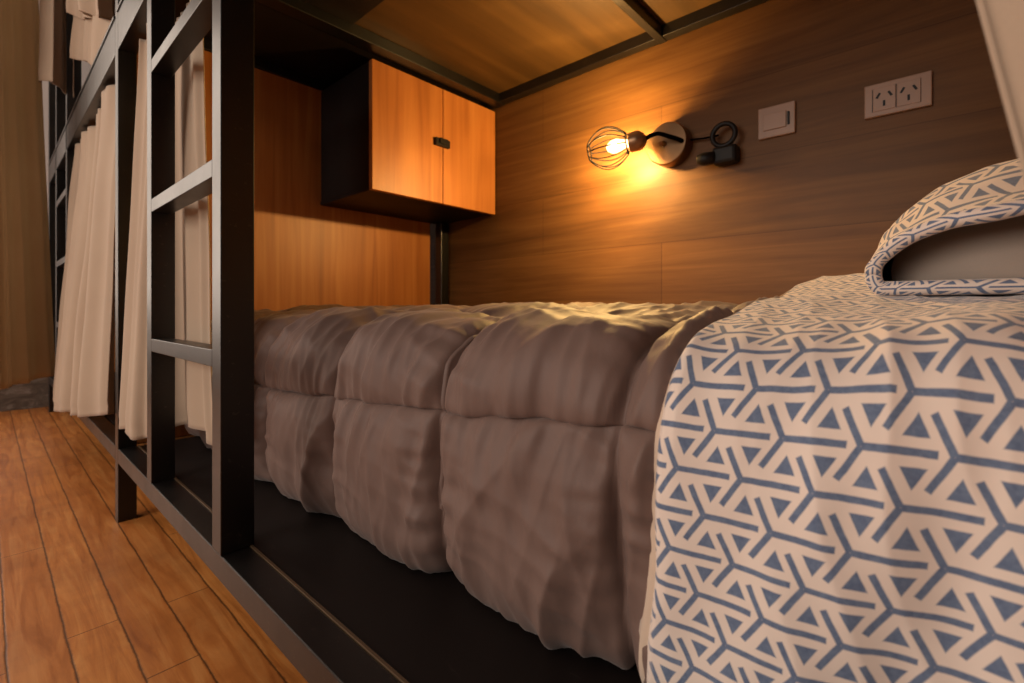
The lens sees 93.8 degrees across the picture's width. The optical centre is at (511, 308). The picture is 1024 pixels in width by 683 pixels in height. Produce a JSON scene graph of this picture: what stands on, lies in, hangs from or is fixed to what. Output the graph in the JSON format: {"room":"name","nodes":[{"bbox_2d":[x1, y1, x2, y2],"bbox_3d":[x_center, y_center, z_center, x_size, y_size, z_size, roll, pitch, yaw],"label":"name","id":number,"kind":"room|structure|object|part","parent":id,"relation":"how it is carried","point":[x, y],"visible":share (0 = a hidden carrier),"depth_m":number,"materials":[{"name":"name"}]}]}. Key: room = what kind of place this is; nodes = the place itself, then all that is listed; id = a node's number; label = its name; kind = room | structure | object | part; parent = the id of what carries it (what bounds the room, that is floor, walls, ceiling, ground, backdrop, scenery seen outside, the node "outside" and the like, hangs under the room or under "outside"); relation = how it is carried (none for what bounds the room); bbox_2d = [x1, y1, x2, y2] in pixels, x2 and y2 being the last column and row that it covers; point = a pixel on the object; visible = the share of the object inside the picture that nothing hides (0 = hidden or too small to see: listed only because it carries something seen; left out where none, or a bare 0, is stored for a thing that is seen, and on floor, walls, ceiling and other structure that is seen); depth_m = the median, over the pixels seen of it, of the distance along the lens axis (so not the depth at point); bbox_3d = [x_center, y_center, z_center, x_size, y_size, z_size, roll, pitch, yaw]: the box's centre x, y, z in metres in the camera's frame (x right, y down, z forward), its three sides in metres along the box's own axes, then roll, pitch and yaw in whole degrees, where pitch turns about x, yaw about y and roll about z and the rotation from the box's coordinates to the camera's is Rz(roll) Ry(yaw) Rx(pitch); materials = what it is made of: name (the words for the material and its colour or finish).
{"room":"dormitory","nodes":[
{"label":"dormitory","id":0,"kind":"room"},
{"bbox_2d":[42,61,90,200],"bbox_3d":[-3.316,-0.793,1.797,0.110,2.638,4.360,0,0,42],"label":"wall","id":1,"kind":"structure","parent":0,"point":[86,66],"depth_m":2.59,"materials":[{"name":"white paint"}]},
{"bbox_2d":[0,377,47,411],"bbox_3d":[-3.267,0.422,1.749,0.026,0.207,4.356,0,0,42],"label":"baseboard","id":2,"kind":"structure","parent":1,"relation":"attached to","point":[34,394],"depth_m":2.52,"materials":[{"name":"stone"}]},
{"bbox_2d":[0,407,307,682],"bbox_3d":[-1.456,0.549,0.181,5.038,0.046,4.470,0,0,42],"label":"floor","id":3,"kind":"structure","parent":0,"point":[87,596],"depth_m":0.90,"materials":[{"name":"brown wood"}]},
{"bbox_2d":[48,12,191,458],"bbox_3d":[-1.351,-0.529,2.235,1.916,2.110,1.059,0,0,42],"label":"bunk bed","id":4,"kind":"object","parent":3,"relation":"on","point":[68,116],"visible":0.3,"depth_m":1.92,"materials":[{"name":"black metal"}]},
{"bbox_3d":[-2.356,-0.529,2.463,0.037,2.110,0.037,0,0,42],"label":"post","id":5,"kind":"part","parent":4,"relation":"part of","materials":[{"name":"black metal"}]},
{"bbox_2d":[38,0,73,97],"bbox_3d":[-1.811,-1.194,1.893,0.111,0.692,0.094,0,0,10],"label":"curtain","id":6,"kind":"object","parent":4,"relation":"hanging from","point":[52,13],"visible":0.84,"depth_m":1.86,"materials":[{"name":"beige fabric"}]},
{"bbox_3d":[-2.084,-0.620,2.217,0.037,1.927,0.040,0,0,42],"label":"ladder rail","id":7,"kind":"part","parent":4,"relation":"part of","materials":[{"name":"black metal"}]},
{"bbox_3d":[-1.773,-0.620,1.937,0.037,1.927,0.044,0,0,42],"label":"ladder rail","id":8,"kind":"part","parent":4,"relation":"part of","materials":[{"name":"black metal"}]},
{"bbox_3d":[-1.663,-0.683,1.833,1.837,0.090,0.037,0,0,42],"label":"rail","id":9,"kind":"part","parent":4,"relation":"part of","materials":[{"name":"black metal"}]},
{"bbox_3d":[-1.663,0.361,1.833,1.837,0.036,0.037,0,0,42],"label":"rail","id":10,"kind":"part","parent":4,"relation":"part of","materials":[{"name":"black metal"}]},
{"bbox_2d":[53,85,114,416],"bbox_3d":[-1.377,-0.136,1.540,0.994,0.978,0.106,0,0,42],"label":"curtain","id":11,"kind":"object","parent":4,"relation":"hanging from","point":[83,386],"visible":0.96,"depth_m":1.36,"materials":[{"name":"beige fabric"}]},
{"bbox_2d":[66,0,114,65],"bbox_3d":[-1.352,-1.150,1.553,0.747,0.781,0.086,0,0,42],"label":"curtain","id":12,"kind":"object","parent":4,"relation":"hanging from","point":[92,19],"visible":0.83,"depth_m":1.60,"materials":[{"name":"beige fabric"}]},
{"bbox_3d":[-2.054,-0.194,2.872,0.018,1.091,0.966,0,0,42],"label":"foot panel","id":13,"kind":"part","parent":4,"relation":"part of","materials":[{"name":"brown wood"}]},
{"bbox_2d":[115,0,769,682],"bbox_3d":[0.036,-0.529,0.976,1.932,2.110,1.060,0,0,42],"label":"bunk bed","id":14,"kind":"object","parent":3,"relation":"on","point":[338,608],"visible":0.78,"depth_m":0.96,"materials":[{"name":"black metal"}]},
{"bbox_3d":[-0.969,-0.529,1.202,0.037,2.110,0.037,0,0,42],"label":"post","id":15,"kind":"part","parent":14,"relation":"part of","materials":[{"name":"black metal"}]},
{"bbox_3d":[-0.293,-0.683,0.589,1.789,0.090,0.037,0,0,42],"label":"rail","id":16,"kind":"part","parent":14,"relation":"part of","materials":[{"name":"black metal"}]},
{"bbox_3d":[-0.709,-0.620,0.968,0.037,1.927,0.040,0,0,42],"label":"ladder rail","id":17,"kind":"part","parent":14,"relation":"part of","materials":[{"name":"black metal"}]},
{"bbox_2d":[119,0,211,444],"bbox_3d":[-0.709,-0.173,0.998,0.475,0.912,0.066,0,0,32],"label":"curtain","id":18,"kind":"object","parent":14,"relation":"hanging from","point":[193,381],"visible":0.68,"depth_m":1.03,"materials":[{"name":"beige fabric"}]},
{"bbox_3d":[-0.403,-0.620,0.693,0.037,1.927,0.044,0,0,42],"label":"ladder rail","id":19,"kind":"part","parent":14,"relation":"part of","materials":[{"name":"black metal"}]},
{"bbox_3d":[-0.293,0.361,0.589,1.789,0.036,0.037,0,0,42],"label":"rail","id":20,"kind":"part","parent":14,"relation":"part of","materials":[{"name":"black metal"}]},
{"bbox_3d":[-0.667,-0.194,1.612,0.018,1.091,0.966,0,0,42],"label":"foot panel","id":21,"kind":"part","parent":14,"relation":"part of","materials":[{"name":"brown wood"}]},
{"bbox_3d":[-0.285,-0.111,1.955,0.037,1.274,0.037,0,0,42],"label":"post","id":22,"kind":"part","parent":14,"relation":"part of","materials":[{"name":"black metal"}]},
{"bbox_2d":[184,289,790,682],"bbox_3d":[0.074,0.153,1.021,1.808,0.384,0.939,0,0,42],"label":"quilt","id":23,"kind":"object","parent":14,"relation":"on","point":[506,448],"visible":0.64,"depth_m":0.53,"materials":[{"name":"fabric"}]},
{"bbox_2d":[638,270,1023,682],"bbox_3d":[0.564,0.140,0.587,0.484,0.404,0.908,0,0,42],"label":"sheet","id":24,"kind":"object","parent":23,"relation":"on","point":[838,495],"visible":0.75,"depth_m":0.32,"materials":[{"name":"fabric"}]},
{"bbox_2d":[864,159,1023,295],"bbox_3d":[0.751,-0.108,0.565,0.497,0.187,0.596,0,0,42],"label":"pillow","id":25,"kind":"object","parent":24,"relation":"on","point":[966,236],"visible":0.95,"depth_m":0.50,"materials":[{"name":"fabric"}]},
{"bbox_2d":[975,0,1023,177],"bbox_3d":[0.261,-0.179,0.157,0.340,0.891,0.039,0,0,40],"label":"curtain","id":26,"kind":"object","parent":14,"relation":"hanging from","point":[1002,21],"visible":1,"depth_m":0.20,"materials":[{"name":"beige fabric"}]},
{"bbox_2d":[430,0,1017,305],"bbox_3d":[0.010,-0.793,1.795,5.038,2.638,0.110,0,0,42],"label":"wall","id":27,"kind":"structure","parent":0,"point":[815,201],"depth_m":1.21,"materials":[{"name":"laminate"}]},
{"bbox_2d":[320,59,494,223],"bbox_3d":[-0.348,-0.542,1.692,0.343,0.382,0.515,0,0,42],"label":"upper cabinet","id":28,"kind":"object","parent":27,"relation":"attached to","point":[395,143],"visible":0.97,"depth_m":1.55,"materials":[{"name":"brown wood"}]},
{"bbox_3d":[-0.326,-0.542,1.503,0.019,0.382,0.264,0,0,42],"label":"door","id":29,"kind":"part","parent":28,"relation":"part of","materials":[{"name":"brown wood"}]},
{"bbox_3d":[-0.229,-0.549,1.583,0.018,0.024,0.059,0,0,42],"label":"handle","id":30,"kind":"part","parent":28,"relation":"part of","materials":[{"name":"plastic"}]},
{"bbox_3d":[-0.152,-0.542,1.695,0.019,0.382,0.248,0,0,42],"label":"door","id":31,"kind":"part","parent":28,"relation":"part of","materials":[{"name":"brown wood"}]},
{"bbox_2d":[587,122,692,169],"bbox_3d":[0.346,-0.445,1.310,0.283,0.122,0.114,0,0,2],"label":"wall lamp","id":32,"kind":"object","parent":27,"relation":"attached to","point":[669,145],"visible":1,"depth_m":1.28,"materials":[{"name":"brown metal"}]},
{"bbox_2d":[627,130,646,152],"bbox_3d":[0.335,-0.449,1.282,0.050,0.055,0.054,0,0,22],"label":"socket","id":33,"kind":"object","parent":32,"relation":"attached to","point":[636,140],"depth_m":1.26,"materials":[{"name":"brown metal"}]},
{"bbox_3d":[0.401,-0.453,1.263,0.102,0.029,0.023,0,0,5],"label":"lamp arm","id":34,"kind":"part","parent":32,"relation":"part of","materials":[{"name":"metal"}]},
{"bbox_2d":[690,121,739,166],"bbox_3d":[0.513,-0.418,1.225,0.124,0.105,0.053,0,0,33],"label":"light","id":35,"kind":"object","parent":27,"relation":"attached to","point":[727,153],"visible":1,"depth_m":1.20,"materials":[{"name":"plastic"}]},
{"bbox_3d":[0.495,-0.384,1.225,0.044,0.033,0.033,0,0,28],"label":"knob","id":36,"kind":"part","parent":35,"relation":"part of","materials":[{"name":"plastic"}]},
{"bbox_2d":[758,100,795,140],"bbox_3d":[0.632,-0.450,1.146,0.080,0.075,0.014,0,0,42],"label":"light switch","id":37,"kind":"object","parent":27,"relation":"attached to","point":[777,120],"visible":1,"depth_m":1.14,"materials":[{"name":"beige plastic"}]},
{"bbox_2d":[864,70,931,119],"bbox_3d":[0.800,-0.443,0.995,0.110,0.070,0.012,0,0,42],"label":"power outlet","id":38,"kind":"object","parent":27,"relation":"attached to","point":[912,92],"visible":1,"depth_m":0.99,"materials":[{"name":"beige plastic"}]},
{"bbox_3d":[-1.456,-2.145,0.181,5.038,0.066,4.470,0,0,42],"label":"ceiling","id":39,"kind":"structure","parent":0,"visible":0},
{"bbox_2d":[0,0,55,389],"bbox_3d":[-1.875,-0.885,1.813,0.061,2.365,0.305,0,0,-6],"label":"wall","id":40,"kind":"structure","parent":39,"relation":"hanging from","point":[27,349],"depth_m":1.83,"materials":[{"name":"brown wood"}]}
]}

